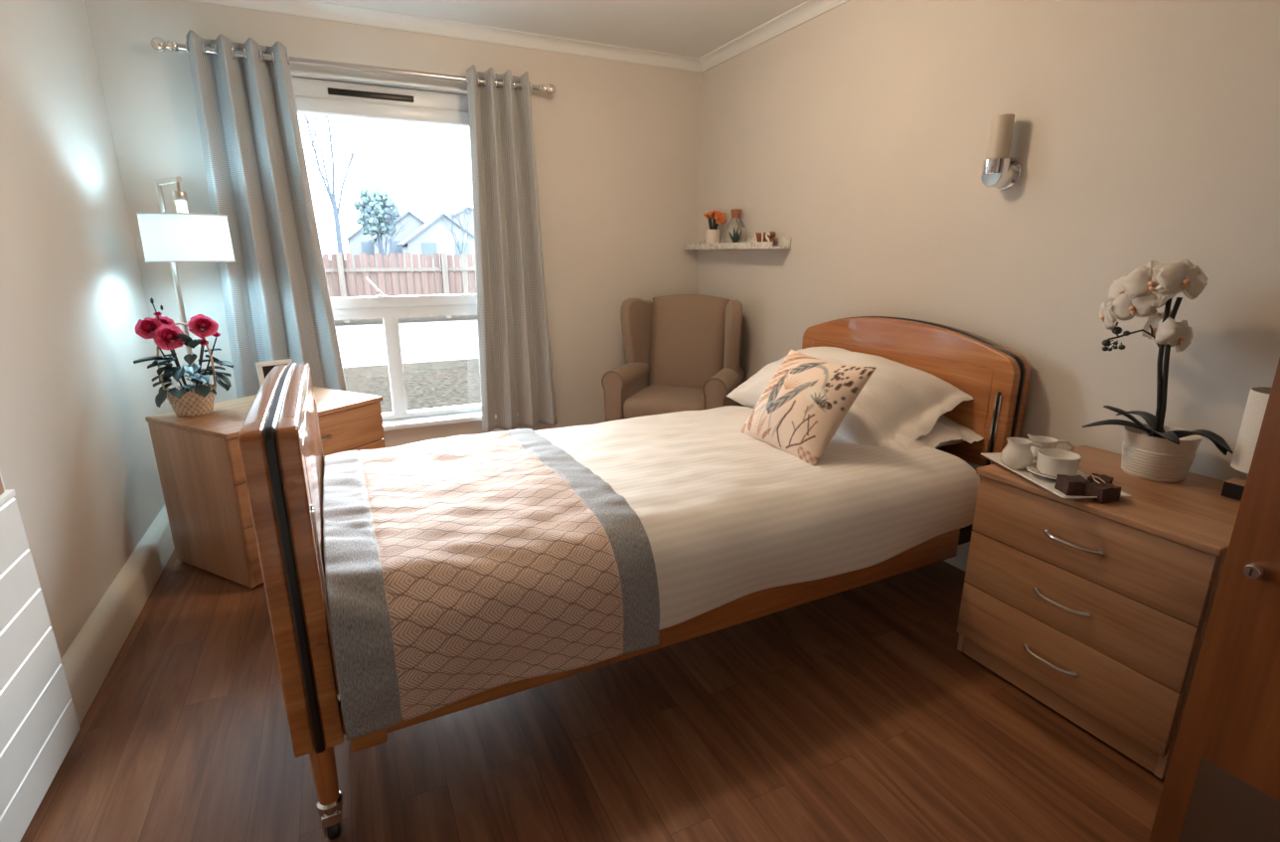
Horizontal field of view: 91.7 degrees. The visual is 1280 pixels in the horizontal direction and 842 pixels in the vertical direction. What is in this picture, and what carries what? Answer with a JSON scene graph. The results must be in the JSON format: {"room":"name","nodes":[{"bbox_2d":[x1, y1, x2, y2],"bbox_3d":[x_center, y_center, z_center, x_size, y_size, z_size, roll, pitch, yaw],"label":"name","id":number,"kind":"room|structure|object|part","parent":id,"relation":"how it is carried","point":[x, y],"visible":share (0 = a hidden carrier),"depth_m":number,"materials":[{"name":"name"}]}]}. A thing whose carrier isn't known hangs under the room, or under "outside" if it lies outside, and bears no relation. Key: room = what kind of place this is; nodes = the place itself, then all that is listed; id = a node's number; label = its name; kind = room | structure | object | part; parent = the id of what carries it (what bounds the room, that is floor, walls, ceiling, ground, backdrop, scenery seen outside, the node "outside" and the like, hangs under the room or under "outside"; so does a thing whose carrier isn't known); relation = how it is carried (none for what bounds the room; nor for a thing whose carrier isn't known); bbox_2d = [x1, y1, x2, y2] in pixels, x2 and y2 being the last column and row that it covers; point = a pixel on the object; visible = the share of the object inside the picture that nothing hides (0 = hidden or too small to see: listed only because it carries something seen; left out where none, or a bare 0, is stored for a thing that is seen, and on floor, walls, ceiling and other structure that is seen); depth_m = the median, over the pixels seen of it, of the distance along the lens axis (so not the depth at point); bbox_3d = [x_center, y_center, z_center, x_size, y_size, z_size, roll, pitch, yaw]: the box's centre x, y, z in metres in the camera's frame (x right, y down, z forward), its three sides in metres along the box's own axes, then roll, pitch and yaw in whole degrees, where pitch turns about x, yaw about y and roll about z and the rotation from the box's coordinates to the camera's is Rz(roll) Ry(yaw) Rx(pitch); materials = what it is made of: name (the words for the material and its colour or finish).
{"room":"care facility","nodes":[
{"label":"care facility","id":0,"kind":"room"},
{"bbox_2d":[0,0,168,658],"bbox_3d":[-1.389,-0.198,0.942,0.100,2.290,4.171,-7,17,-25],"label":"wall","id":1,"kind":"structure","parent":0,"point":[78,456],"depth_m":2.00,"materials":[{"name":"paint"}]},
{"bbox_2d":[60,504,174,725],"bbox_3d":[-1.321,0.834,1.254,0.050,0.135,4.171,-7,17,-25],"label":"baseboard","id":2,"kind":"structure","parent":1,"relation":"attached to","point":[90,656],"depth_m":1.96,"materials":[{"name":"white paint"}]},
{"bbox_2d":[165,383,215,417],"bbox_3d":[-1.704,-0.077,2.368,0.166,0.100,0.166,-7,17,-25],"label":"basket","id":3,"kind":"object","parent":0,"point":[191,403],"depth_m":2.32,"materials":[{"name":"wicker"}]},
{"bbox_2d":[84,0,702,447],"bbox_3d":[-1.000,-0.893,3.512,3.096,2.290,0.300,-7,17,-25],"label":"wall","id":4,"kind":"structure","parent":0,"point":[617,143],"depth_m":3.43,"materials":[{"name":"paint"}]},
{"bbox_2d":[151,36,555,95],"bbox_3d":[-1.242,-1.657,2.947,1.738,0.054,0.116,-7,17,-25],"label":"curtain rod","id":5,"kind":"object","parent":4,"relation":"attached to","point":[159,45],"visible":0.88,"depth_m":2.87,"materials":[{"name":"silver metal"}]},
{"bbox_2d":[185,29,346,398],"bbox_3d":[-1.716,-0.737,2.926,0.502,1.875,0.111,-7,17,-26],"label":"curtain","id":6,"kind":"object","parent":5,"relation":"hanging from","point":[277,301],"visible":0.69,"depth_m":2.86,"materials":[{"name":"fabric"}]},
{"bbox_2d":[466,64,557,432],"bbox_3d":[-0.696,-0.865,3.389,0.448,1.870,0.110,-7,17,-25],"label":"curtain","id":7,"kind":"object","parent":5,"relation":"hanging from","point":[516,368],"visible":1,"depth_m":3.38,"materials":[{"name":"fabric"}]},
{"bbox_2d":[290,69,467,91],"bbox_3d":[-1.312,-1.638,2.983,1.380,0.012,0.010,-7,17,-25],"label":"trim","id":8,"kind":"structure","parent":4,"relation":"attached to","point":[291,72],"depth_m":3.00,"materials":[{"name":"white plastic"}]},
{"bbox_2d":[291,76,481,420],"bbox_3d":[-1.349,-0.834,3.280,1.340,1.698,0.110,-7,17,-25],"label":"window","id":9,"kind":"structure","parent":4,"relation":"in","point":[312,95],"depth_m":3.23,"materials":[{"name":"white plastic"}]},
{"bbox_2d":[327,87,413,102],"bbox_3d":[-1.320,-1.604,3.060,0.390,0.027,0.024,-7,17,-25],"label":"vent","id":10,"kind":"object","parent":9,"relation":"attached to","point":[362,94],"depth_m":3.06,"materials":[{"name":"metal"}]},
{"bbox_3d":[-1.351,-1.094,3.216,1.250,0.993,0.067,-7,17,-25],"label":"opening sash","id":11,"kind":"part","parent":9,"relation":"part of","materials":[{"name":"white plastic"}]},
{"bbox_2d":[186,0,701,72],"bbox_3d":[-0.922,-1.929,3.063,2.896,0.055,0.062,-7,17,-25],"label":"trim","id":12,"kind":"structure","parent":4,"relation":"attached to","point":[315,9],"depth_m":3.08,"materials":[{"name":"paint"}]},
{"bbox_2d":[382,410,518,431],"bbox_3d":[-1.320,0.015,3.447,1.440,0.028,0.144,-7,17,-25],"label":"windowsill","id":13,"kind":"structure","parent":4,"relation":"attached to","point":[410,422],"depth_m":3.48,"materials":[{"name":"paint"}]},
{"bbox_2d":[317,0,806,57],"bbox_3d":[-0.080,-1.543,1.340,3.096,0.100,4.571,-7,17,-25],"label":"ceiling","id":14,"kind":"structure","parent":0,"point":[689,28],"depth_m":2.97,"materials":[{"name":"paint"}]},
{"bbox_2d":[19,548,1165,841],"bbox_3d":[-0.080,0.754,1.961,3.096,0.080,4.571,-7,17,-25],"label":"floor","id":15,"kind":"structure","parent":0,"point":[858,714],"depth_m":1.56,"materials":[{"name":"wood"}]},
{"bbox_2d":[0,488,80,841],"bbox_3d":[-1.095,0.663,0.822,0.036,0.690,1.502,-7,17,-25],"label":"radiator cover","id":16,"kind":"object","parent":15,"relation":"on","point":[39,721],"visible":0.98,"depth_m":1.35,"materials":[{"name":"white paint"}]},
{"bbox_2d":[0,470,5,494],"bbox_3d":[-1.268,-0.062,0.995,0.026,0.620,0.700,-7,17,-25],"label":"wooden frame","id":17,"kind":"object","parent":16,"relation":"on","point":[2,485],"visible":1,"depth_m":1.36,"materials":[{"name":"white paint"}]},
{"bbox_3d":[-1.260,-0.053,1.000,0.010,0.600,0.667,-7,17,-25],"label":"wood panel","id":18,"kind":"part","parent":17,"relation":"part of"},
{"bbox_2d":[136,175,235,383],"bbox_3d":[-1.865,-0.242,2.642,0.404,1.488,0.304,4,16,14],"label":"floor lamp","id":19,"kind":"object","parent":15,"relation":"on","point":[182,236],"visible":0.79,"depth_m":2.40,"materials":[{"name":"fabric"}]},
{"bbox_3d":[-1.866,-0.949,2.460,0.145,0.029,0.021,7,16,23],"label":"arm","id":20,"kind":"part","parent":19,"relation":"part of","materials":[{"name":"beige metal"}]},
{"bbox_2d":[171,181,188,212],"bbox_3d":[-1.817,-0.880,2.457,0.050,0.127,0.050,-7,17,-25],"label":"bulb","id":21,"kind":"object","parent":19,"relation":"attached to","point":[180,198],"depth_m":2.44,"materials":[{"name":"glass"}]},
{"bbox_3d":[-1.817,-0.732,2.497,0.298,0.180,0.298,-7,17,-25],"label":"lamp shade","id":22,"kind":"part","parent":19,"relation":"part of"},
{"bbox_2d":[145,386,385,588],"bbox_3d":[-1.474,0.233,2.576,0.534,0.606,0.654,8,17,26],"label":"dresser","id":23,"kind":"object","parent":15,"relation":"on","point":[199,461],"visible":0.36,"depth_m":2.32,"materials":[{"name":"brown wood"}]},
{"bbox_2d":[133,297,233,417],"bbox_3d":[-1.696,-0.239,2.322,0.296,0.438,0.235,-7,17,-25],"label":"potted plant","id":24,"kind":"object","parent":23,"relation":"on","point":[198,399],"visible":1,"depth_m":2.30,"materials":[{"name":"plant"}]},
{"bbox_3d":[-1.708,-0.238,2.334,0.175,0.260,0.028,-7,17,-25],"label":"basket handle","id":25,"kind":"part","parent":24,"relation":"part of","materials":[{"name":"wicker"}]},
{"bbox_3d":[-1.269,0.394,2.511,0.018,0.169,0.638,8,17,26],"label":"drawer","id":26,"kind":"part","parent":23,"relation":"part of","materials":[{"name":"brown wood"}]},
{"bbox_2d":[255,358,292,385],"bbox_3d":[-1.484,-0.161,2.539,0.078,0.174,0.130,14,21,43],"label":"photo frame","id":27,"kind":"object","parent":23,"relation":"on","point":[262,368],"visible":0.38,"depth_m":2.50,"materials":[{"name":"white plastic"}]},
{"bbox_2d":[262,363,287,378],"bbox_3d":[-1.473,-0.158,2.529,0.030,0.138,0.094,14,21,43],"label":"print","id":28,"kind":"object","parent":27,"relation":"attached to","point":[266,368],"depth_m":2.50},
{"bbox_3d":[-1.269,0.069,2.423,0.018,0.163,0.638,8,17,26],"label":"drawer","id":29,"kind":"part","parent":23,"relation":"part of","materials":[{"name":"brown wood"}]},
{"bbox_3d":[-1.269,0.230,2.467,0.018,0.165,0.638,8,17,26],"label":"drawer","id":30,"kind":"part","parent":23,"relation":"part of","materials":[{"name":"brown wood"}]},
{"bbox_2d":[238,316,1030,839],"bbox_3d":[0.086,0.178,2.121,2.258,0.949,1.108,-7,17,-26],"label":"bed","id":31,"kind":"object","parent":15,"relation":"on","point":[280,441],"visible":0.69,"depth_m":1.36,"materials":[{"name":"brown wood"}]},
{"bbox_3d":[-0.873,0.214,1.606,0.090,0.662,1.050,-7,17,-26],"label":"footboard","id":32,"kind":"part","parent":31,"relation":"part of","materials":[{"name":"brown wood"}]},
{"bbox_3d":[-1.047,0.136,2.055,0.007,0.405,0.022,-7,17,-26],"label":"slot rail","id":33,"kind":"part","parent":31,"relation":"part of","materials":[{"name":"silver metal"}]},
{"bbox_3d":[-0.654,0.724,1.290,0.048,0.158,0.047,-7,17,-26],"label":"leg","id":34,"kind":"part","parent":31,"relation":"part of","materials":[{"name":"brown wood"}]},
{"bbox_3d":[-0.615,0.362,1.219,0.007,0.405,0.022,-7,17,-26],"label":"slot rail","id":35,"kind":"part","parent":31,"relation":"part of","materials":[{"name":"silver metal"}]},
{"bbox_3d":[0.246,0.502,1.682,1.800,0.108,0.024,-7,17,-26],"label":"rail","id":36,"kind":"part","parent":31,"relation":"part of","materials":[{"name":"brown wood"}]},
{"bbox_3d":[1.045,-0.070,2.581,0.088,0.702,1.045,-7,17,-26],"label":"headboard","id":37,"kind":"part","parent":31,"relation":"part of","materials":[{"name":"brown wood"}]},
{"bbox_2d":[963,460,980,476],"bbox_3d":[0.095,0.260,2.127,2.060,0.183,0.995,-7,17,-26],"label":"mattress","id":38,"kind":"object","parent":31,"relation":"on","point":[973,465],"visible":0.02,"depth_m":2.16,"materials":[{"name":"fabric"}]},
{"bbox_2d":[534,405,979,630],"bbox_3d":[0.043,0.213,2.083,1.909,0.277,1.149,-7,17,-26],"label":"duvet","id":39,"kind":"object","parent":38,"relation":"on","point":[726,514],"visible":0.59,"depth_m":1.78,"materials":[{"name":"fabric"}]},
{"bbox_2d":[322,428,659,740],"bbox_3d":[-0.517,0.295,1.814,0.704,0.318,1.170,-7,17,-26],"label":"throw","id":40,"kind":"object","parent":39,"relation":"on","point":[457,567],"visible":1,"depth_m":1.39,"materials":[{"name":"fabric"}]},
{"bbox_2d":[740,348,876,466],"bbox_3d":[0.540,-0.056,2.081,0.235,0.302,0.412,-8,17,-27],"label":"cushion","id":41,"kind":"object","parent":39,"relation":"on","point":[807,400],"visible":1,"depth_m":1.98,"materials":[{"name":"fabric"}]},
{"bbox_2d":[888,414,983,449],"bbox_3d":[0.856,-0.010,2.469,0.449,0.178,0.870,-8,17,-26],"label":"pillow","id":42,"kind":"object","parent":38,"relation":"on","point":[945,431],"visible":0.12,"depth_m":2.16,"materials":[{"name":"white fabric"}]},
{"bbox_2d":[725,346,973,446],"bbox_3d":[0.782,-0.107,2.439,0.474,0.326,0.826,-9,17,-29],"label":"pillow","id":43,"kind":"object","parent":42,"relation":"on","point":[897,398],"visible":0.59,"depth_m":2.19,"materials":[{"name":"white fabric"}]},
{"bbox_3d":[1.219,0.107,2.161,0.007,0.405,0.022,-7,17,-26],"label":"slot rail","id":44,"kind":"part","parent":31,"relation":"part of","materials":[{"name":"black metal"}]},
{"bbox_2d":[601,294,744,422],"bbox_3d":[0.221,-0.224,3.581,0.706,0.963,0.615,5,16,19],"label":"armchair","id":45,"kind":"object","parent":15,"relation":"on","point":[682,351],"visible":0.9,"depth_m":3.62,"materials":[{"name":"beige fabric"}]},
{"bbox_3d":[-0.066,-0.115,3.669,0.124,0.447,0.510,5,16,19],"label":"arm","id":46,"kind":"part","parent":45,"relation":"part of","materials":[{"name":"beige fabric"}]},
{"bbox_2d":[623,384,703,418],"bbox_3d":[0.193,-0.092,3.547,0.470,0.135,0.470,5,16,19],"label":"seat cushion","id":47,"kind":"object","parent":45,"relation":"on","point":[642,400],"depth_m":3.40,"materials":[{"name":"beige fabric"}]},
{"bbox_3d":[0.286,-0.420,3.730,0.474,0.663,0.203,5,16,19],"label":"backrest","id":48,"kind":"part","parent":45,"relation":"part of","materials":[{"name":"beige fabric"}]},
{"bbox_3d":[0.472,-0.066,3.485,0.124,0.447,0.510,5,16,19],"label":"arm","id":49,"kind":"part","parent":45,"relation":"part of","materials":[{"name":"beige fabric"}]},
{"bbox_2d":[956,445,1240,779],"bbox_3d":[1.295,0.465,1.704,0.521,0.612,0.560,-7,17,-25],"label":"dresser","id":50,"kind":"object","parent":15,"relation":"on","point":[1099,612],"visible":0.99,"depth_m":1.54,"materials":[{"name":"brown wood"}]},
{"bbox_3d":[1.074,0.632,1.640,0.033,0.014,0.144,-7,17,-25],"label":"handle","id":51,"kind":"part","parent":50,"relation":"part of","materials":[{"name":"silver metal"}]},
{"bbox_2d":[980,452,1131,499],"bbox_3d":[1.106,0.146,1.682,0.174,0.016,0.347,-1,15,-3],"label":"tray","id":52,"kind":"object","parent":50,"relation":"on","point":[1047,484],"visible":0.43,"depth_m":1.65,"materials":[{"name":"ceramic"}]},
{"bbox_2d":[1000,437,1042,470],"bbox_3d":[1.070,0.090,1.753,0.099,0.078,0.080,-7,17,-25],"label":"milk jug","id":53,"kind":"object","parent":52,"relation":"on","point":[1017,454],"visible":0.94,"depth_m":1.73,"materials":[{"name":"ceramic"}]},
{"bbox_3d":[1.111,0.085,1.740,0.037,0.050,0.011,-1,15,-3],"label":"handle","id":54,"kind":"part","parent":53,"relation":"part of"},
{"bbox_2d":[1027,434,1075,463],"bbox_3d":[1.163,0.081,1.774,0.118,0.085,0.064,-2,15,-9],"label":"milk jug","id":55,"kind":"object","parent":52,"relation":"on","point":[1045,441],"visible":0.44,"depth_m":1.75,"materials":[{"name":"ceramic"}]},
{"bbox_3d":[1.203,0.083,1.761,0.048,0.061,0.011,4,16,15],"label":"handle","id":56,"kind":"part","parent":55,"relation":"part of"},
{"bbox_2d":[1026,463,1086,479],"bbox_3d":[1.121,0.142,1.677,0.136,0.016,0.136,-7,17,-25],"label":"saucer","id":57,"kind":"object","parent":52,"relation":"on","point":[1033,467],"visible":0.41,"depth_m":1.67,"materials":[{"name":"ceramic"}]},
{"bbox_2d":[1036,448,1081,478],"bbox_3d":[1.129,0.115,1.674,0.115,0.059,0.098,-7,17,-25],"label":"teacup","id":58,"kind":"object","parent":57,"relation":"on","point":[1051,462],"visible":0.9,"depth_m":1.65,"materials":[{"name":"ceramic"}]},
{"bbox_2d":[1054,474,1092,495],"bbox_3d":[1.093,0.161,1.568,0.058,0.038,0.052,1,15,3],"label":"brownie","id":59,"kind":"object","parent":52,"relation":"on","point":[1070,485],"visible":0.98,"depth_m":1.55,"materials":[{"name":"food"}]},
{"bbox_2d":[1087,473,1113,482],"bbox_3d":[1.166,0.159,1.577,0.053,0.037,0.047,-14,20,-41],"label":"brownie","id":60,"kind":"object","parent":52,"relation":"on","point":[1108,479],"visible":0.41,"depth_m":1.57,"materials":[{"name":"food"}]},
{"bbox_2d":[1084,480,1120,502],"bbox_3d":[1.137,0.173,1.529,0.058,0.036,0.050,-4,16,-14],"label":"brownie","id":61,"kind":"object","parent":52,"relation":"on","point":[1105,492],"visible":0.97,"depth_m":1.51,"materials":[{"name":"food"}]},
{"bbox_2d":[1091,475,1106,483],"bbox_3d":[1.134,0.142,1.549,0.021,0.009,0.057,0,15,2],"label":"bow","id":62,"kind":"object","parent":61,"relation":"on","point":[1093,476],"visible":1,"depth_m":1.54,"materials":[{"name":"fabric"}]},
{"bbox_3d":[1.074,0.467,1.595,0.033,0.014,0.144,-7,17,-25],"label":"handle","id":63,"kind":"part","parent":50,"relation":"part of","materials":[{"name":"silver metal"}]},
{"bbox_3d":[1.093,0.627,1.647,0.018,0.171,0.544,-7,17,-25],"label":"drawer","id":64,"kind":"part","parent":50,"relation":"part of","materials":[{"name":"brown wood"}]},
{"bbox_3d":[1.074,0.304,1.551,0.033,0.014,0.144,-7,17,-25],"label":"handle","id":65,"kind":"part","parent":50,"relation":"part of","materials":[{"name":"silver metal"}]},
{"bbox_3d":[1.093,0.462,1.603,0.018,0.165,0.544,-7,17,-25],"label":"drawer","id":66,"kind":"part","parent":50,"relation":"part of","materials":[{"name":"brown wood"}]},
{"bbox_3d":[1.093,0.298,1.559,0.018,0.167,0.544,-7,17,-25],"label":"drawer","id":67,"kind":"part","parent":50,"relation":"part of","materials":[{"name":"brown wood"}]},
{"bbox_2d":[1082,259,1233,482],"bbox_3d":[1.381,-0.131,1.639,0.216,0.572,0.376,-7,17,-25],"label":"potted orchid","id":68,"kind":"object","parent":50,"relation":"on","point":[1153,450],"visible":1,"depth_m":1.64,"materials":[{"name":"plant"}]},
{"bbox_3d":[1.313,-0.294,1.736,0.070,0.078,0.072,-7,17,-25],"label":"orchid flower","id":69,"kind":"part","parent":68,"relation":"part of","materials":[{"name":"white plant"}]},
{"bbox_3d":[1.325,-0.351,1.687,0.045,0.095,0.106,-7,17,-25],"label":"orchid flower","id":70,"kind":"part","parent":68,"relation":"part of","materials":[{"name":"white plant"}]},
{"bbox_3d":[1.316,-0.296,1.663,0.015,0.024,0.013,0,15,-2],"label":"flower","id":71,"kind":"part","parent":68,"relation":"part of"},
{"bbox_3d":[1.344,-0.227,1.684,0.013,0.072,0.137,-8,17,-27],"label":"stem","id":72,"kind":"part","parent":68,"relation":"part of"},
{"bbox_3d":[1.325,-0.314,1.669,0.035,0.094,0.107,-7,17,-25],"label":"orchid flower","id":73,"kind":"part","parent":68,"relation":"part of","materials":[{"name":"white plant"}]},
{"bbox_3d":[1.340,-0.368,1.629,0.064,0.103,0.112,-7,17,-25],"label":"orchid flower","id":74,"kind":"part","parent":68,"relation":"part of","materials":[{"name":"white plant"}]},
{"bbox_3d":[1.330,-0.351,1.615,0.015,0.026,0.015,0,15,2],"label":"flower","id":75,"kind":"part","parent":68,"relation":"part of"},
{"bbox_3d":[1.381,-0.248,1.644,0.064,0.093,0.099,-7,17,-25],"label":"orchid flower","id":76,"kind":"part","parent":68,"relation":"part of","materials":[{"name":"white plant"}]},
{"bbox_3d":[1.410,0.088,1.695,0.168,0.122,0.168,-7,17,-25],"label":"pot","id":77,"kind":"part","parent":68,"relation":"part of","materials":[{"name":"white ceramic"}]},
{"bbox_3d":[1.374,-0.329,1.632,0.094,0.071,0.070,-7,17,-25],"label":"orchid flower","id":78,"kind":"part","parent":68,"relation":"part of","materials":[{"name":"white plant"}]},
{"bbox_3d":[1.383,-0.134,1.646,0.046,0.401,0.013,12,19,36],"label":"stem","id":79,"kind":"part","parent":68,"relation":"part of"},
{"bbox_3d":[1.391,-0.128,1.641,0.041,0.391,0.014,12,19,38],"label":"stem","id":80,"kind":"part","parent":68,"relation":"part of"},
{"bbox_3d":[1.412,-0.222,1.634,0.096,0.089,0.042,-7,17,-25],"label":"orchid flower","id":81,"kind":"part","parent":68,"relation":"part of","materials":[{"name":"white plant"}]},
{"bbox_3d":[1.411,-0.207,1.621,0.014,0.021,0.013,11,18,34],"label":"flower","id":82,"kind":"part","parent":68,"relation":"part of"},
{"bbox_3d":[1.374,-0.358,1.575,0.107,0.101,0.076,-7,17,-25],"label":"orchid flower","id":83,"kind":"part","parent":68,"relation":"part of","materials":[{"name":"white plant"}]},
{"bbox_3d":[1.369,-0.343,1.558,0.014,0.026,0.015,13,20,40],"label":"flower","id":84,"kind":"part","parent":68,"relation":"part of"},
{"bbox_2d":[1220,386,1271,500],"bbox_3d":[1.522,0.066,1.488,0.140,0.272,0.140,-7,17,-25],"label":"table lamp","id":85,"kind":"object","parent":50,"relation":"on","point":[1258,397],"visible":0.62,"depth_m":1.49,"materials":[{"name":"fabric"}]},
{"bbox_3d":[1.522,0.028,1.477,0.140,0.194,0.140,-7,17,-25],"label":"lamp shade","id":86,"kind":"part","parent":85,"relation":"part of","materials":[{"name":"fabric"}]},
{"bbox_2d":[1149,357,1279,841],"bbox_3d":[1.262,0.008,0.686,0.068,2.014,0.840,-7,17,-25],"label":"door","id":87,"kind":"structure","parent":15,"relation":"on","point":[1221,783],"depth_m":1.14,"materials":[{"name":"brown wood"}]},
{"bbox_3d":[1.253,0.855,0.907,0.002,0.236,0.755,-7,17,-25],"label":"kick plate","id":88,"kind":"part","parent":87,"relation":"part of","materials":[{"name":"laminate"}]},
{"bbox_2d":[697,0,1279,480],"bbox_3d":[1.315,-0.534,2.187,0.100,2.290,4.171,-7,17,-25],"label":"wall","id":89,"kind":"structure","parent":0,"point":[1144,131],"depth_m":2.06,"materials":[{"name":"paint"}]},
{"bbox_2d":[684,236,791,249],"bbox_3d":[0.523,-1.004,3.525,0.112,0.058,0.905,-7,17,-25],"label":"wall shelf","id":90,"kind":"object","parent":89,"relation":"attached to","point":[780,242],"visible":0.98,"depth_m":3.39,"materials":[{"name":"wood"}]},
{"bbox_2d":[703,210,727,243],"bbox_3d":[0.447,-1.127,3.648,0.096,0.207,0.223,-7,17,-25],"label":"flower vase","id":91,"kind":"object","parent":90,"relation":"on","point":[713,236],"visible":1,"depth_m":3.65,"materials":[{"name":"white ceramic"}]},
{"bbox_2d":[723,208,747,242],"bbox_3d":[0.537,-1.077,3.475,0.134,0.200,0.142,-7,17,-25],"label":"bottle","id":92,"kind":"object","parent":90,"relation":"on","point":[735,213],"visible":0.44,"depth_m":3.48,"materials":[{"name":"clear glass"}]},
{"bbox_2d":[752,232,761,242],"bbox_3d":[0.624,-0.962,3.299,0.034,0.069,0.072,-6,16,-21],"label":"ornament","id":93,"kind":"object","parent":90,"relation":"on","point":[757,236],"visible":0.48,"depth_m":3.28,"materials":[{"name":"white ceramic"}]},
{"bbox_2d":[761,232,766,241],"bbox_3d":[0.653,-0.947,3.245,0.034,0.068,0.017,-6,16,-21],"label":"ornament","id":94,"kind":"object","parent":90,"relation":"on","point":[763,239],"visible":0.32,"depth_m":3.23,"materials":[{"name":"white ceramic"}]},
{"bbox_2d":[765,231,775,246],"bbox_3d":[0.672,-0.938,3.204,0.034,0.073,0.044,-6,16,-21],"label":"ornament","id":95,"kind":"object","parent":90,"relation":"on","point":[769,236],"visible":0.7,"depth_m":3.19,"materials":[{"name":"white ceramic"}]},
{"bbox_2d":[698,0,850,72],"bbox_3d":[1.242,-1.604,1.862,0.062,0.055,4.171,-7,17,-25],"label":"trim","id":96,"kind":"structure","parent":89,"relation":"attached to","point":[808,10],"depth_m":3.08,"materials":[{"name":"paint"}]},
{"bbox_2d":[943,541,969,571],"bbox_3d":[1.261,0.512,2.444,0.020,0.135,4.171,-7,17,-25],"label":"baseboard","id":97,"kind":"structure","parent":89,"relation":"attached to","point":[960,560],"depth_m":2.43,"materials":[{"name":"white paint"}]},
{"bbox_2d":[980,113,1021,189],"bbox_3d":[1.206,-0.896,2.081,0.103,0.228,0.104,-7,17,-25],"label":"wall light","id":98,"kind":"object","parent":89,"relation":"attached to","point":[1001,171],"visible":1,"depth_m":2.06,"materials":[{"name":"silver metal"}]},
{"bbox_3d":[1.248,-0.842,2.116,0.011,0.104,0.104,-7,17,-25],"label":"plate","id":99,"kind":"part","parent":98,"relation":"part of","materials":[{"name":"silver metal"}]},
{"label":"outside","id":100,"kind":"structure","parent":0,"visible":0},
{"bbox_2d":[328,259,477,330],"bbox_3d":[-32.897,-16.692,66.918,120.000,0.090,127.200,-7,17,-25],"label":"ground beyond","id":101,"kind":"structure","parent":100,"point":[471,317],"depth_m":20.14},
{"bbox_2d":[300,113,389,253],"bbox_3d":[-9.813,-8.158,18.517,6.586,8.684,5.137,11,18,34],"label":"bare tree","id":102,"kind":"object","parent":101,"relation":"on","point":[336,210],"visible":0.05,"depth_m":18.83,"materials":[{"name":"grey plant"}]},
{"bbox_2d":[343,228,376,268],"bbox_3d":[-22.406,-15.456,53.613,5.745,4.450,4.500,-7,17,-25],"label":"house","id":103,"kind":"structure","parent":101,"relation":"on","point":[358,242],"depth_m":51.28,"materials":[{"name":"tile"}]},
{"bbox_2d":[353,185,400,273],"bbox_3d":[-17.166,-12.538,40.908,2.772,5.449,2.756,-7,17,-25],"label":"evergreen tree","id":104,"kind":"object","parent":101,"relation":"on","point":[366,194],"visible":0.8,"depth_m":39.90,"materials":[{"name":"green plant"}]},
{"bbox_3d":[-17.166,-13.670,40.601,2.772,3.102,2.756,-7,17,-25],"label":"crown","id":105,"kind":"part","parent":104,"relation":"part of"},
{"bbox_2d":[350,191,410,256],"bbox_3d":[-9.257,-6.433,22.471,2.059,3.290,1.708,-7,17,-25],"label":"bare tree","id":106,"kind":"object","parent":101,"relation":"on","point":[391,208],"visible":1,"depth_m":22.16,"materials":[{"name":"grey plant"}]},
{"bbox_2d":[368,210,425,267],"bbox_3d":[-18.628,-14.481,50.005,5.745,4.450,4.500,-7,17,-25],"label":"house","id":107,"kind":"structure","parent":101,"relation":"on","point":[415,222],"depth_m":47.86,"materials":[{"name":"tile"}]},
{"bbox_2d":[321,252,476,322],"bbox_3d":[-4.377,-2.696,12.459,17.063,1.300,0.150,-7,17,-25],"label":"fence","id":108,"kind":"object","parent":101,"relation":"on","point":[339,269],"visible":0.17,"depth_m":12.26,"materials":[{"name":"wood"}]},
{"bbox_3d":[-5.658,-2.529,11.842,0.100,1.300,0.100,-7,17,-25],"label":"post","id":109,"kind":"part","parent":108,"relation":"part of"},
{"bbox_3d":[-4.409,-3.018,12.367,17.000,0.070,0.028,-7,17,-25],"label":"rail","id":110,"kind":"part","parent":108,"relation":"part of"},
{"bbox_3d":[-3.943,-2.743,12.632,0.100,1.300,0.100,-7,17,-25],"label":"post","id":111,"kind":"part","parent":108,"relation":"part of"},
{"bbox_2d":[396,212,475,271],"bbox_3d":[-14.851,-13.312,46.449,5.942,4.050,4.500,-7,17,-25],"label":"house","id":112,"kind":"structure","parent":101,"relation":"on","point":[432,237],"depth_m":44.52,"materials":[{"name":"tile"}]},
{"bbox_2d":[419,187,473,255],"bbox_3d":[-7.043,-7.272,24.665,2.314,3.766,3.083,-14,20,-41],"label":"bare tree","id":113,"kind":"object","parent":101,"relation":"on","point":[451,201],"visible":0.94,"depth_m":24.21,"materials":[{"name":"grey plant"}]},
{"bbox_2d":[447,206,474,234],"bbox_3d":[-17.394,-17.816,60.617,6.713,5.350,9.500,-7,17,-25],"label":"house","id":114,"kind":"structure","parent":101,"relation":"on","point":[460,217],"depth_m":56.16,"materials":[{"name":"tile"}]},
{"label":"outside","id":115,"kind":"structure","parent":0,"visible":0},
{"bbox_2d":[342,357,480,412],"bbox_3d":[-2.551,-0.093,5.515,60.000,0.100,4.149,-7,17,-25],"label":"gravel","id":116,"kind":"structure","parent":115,"point":[436,384],"depth_m":6.47,"materials":[{"name":"gravel"}]},
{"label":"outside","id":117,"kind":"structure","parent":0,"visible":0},
{"bbox_2d":[334,320,479,367],"bbox_3d":[-3.801,-1.230,9.726,43.488,0.098,4.788,-7,17,-25],"label":"path","id":118,"kind":"structure","parent":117,"point":[365,345],"depth_m":9.36,"materials":[{"name":"concrete"}]}
]}

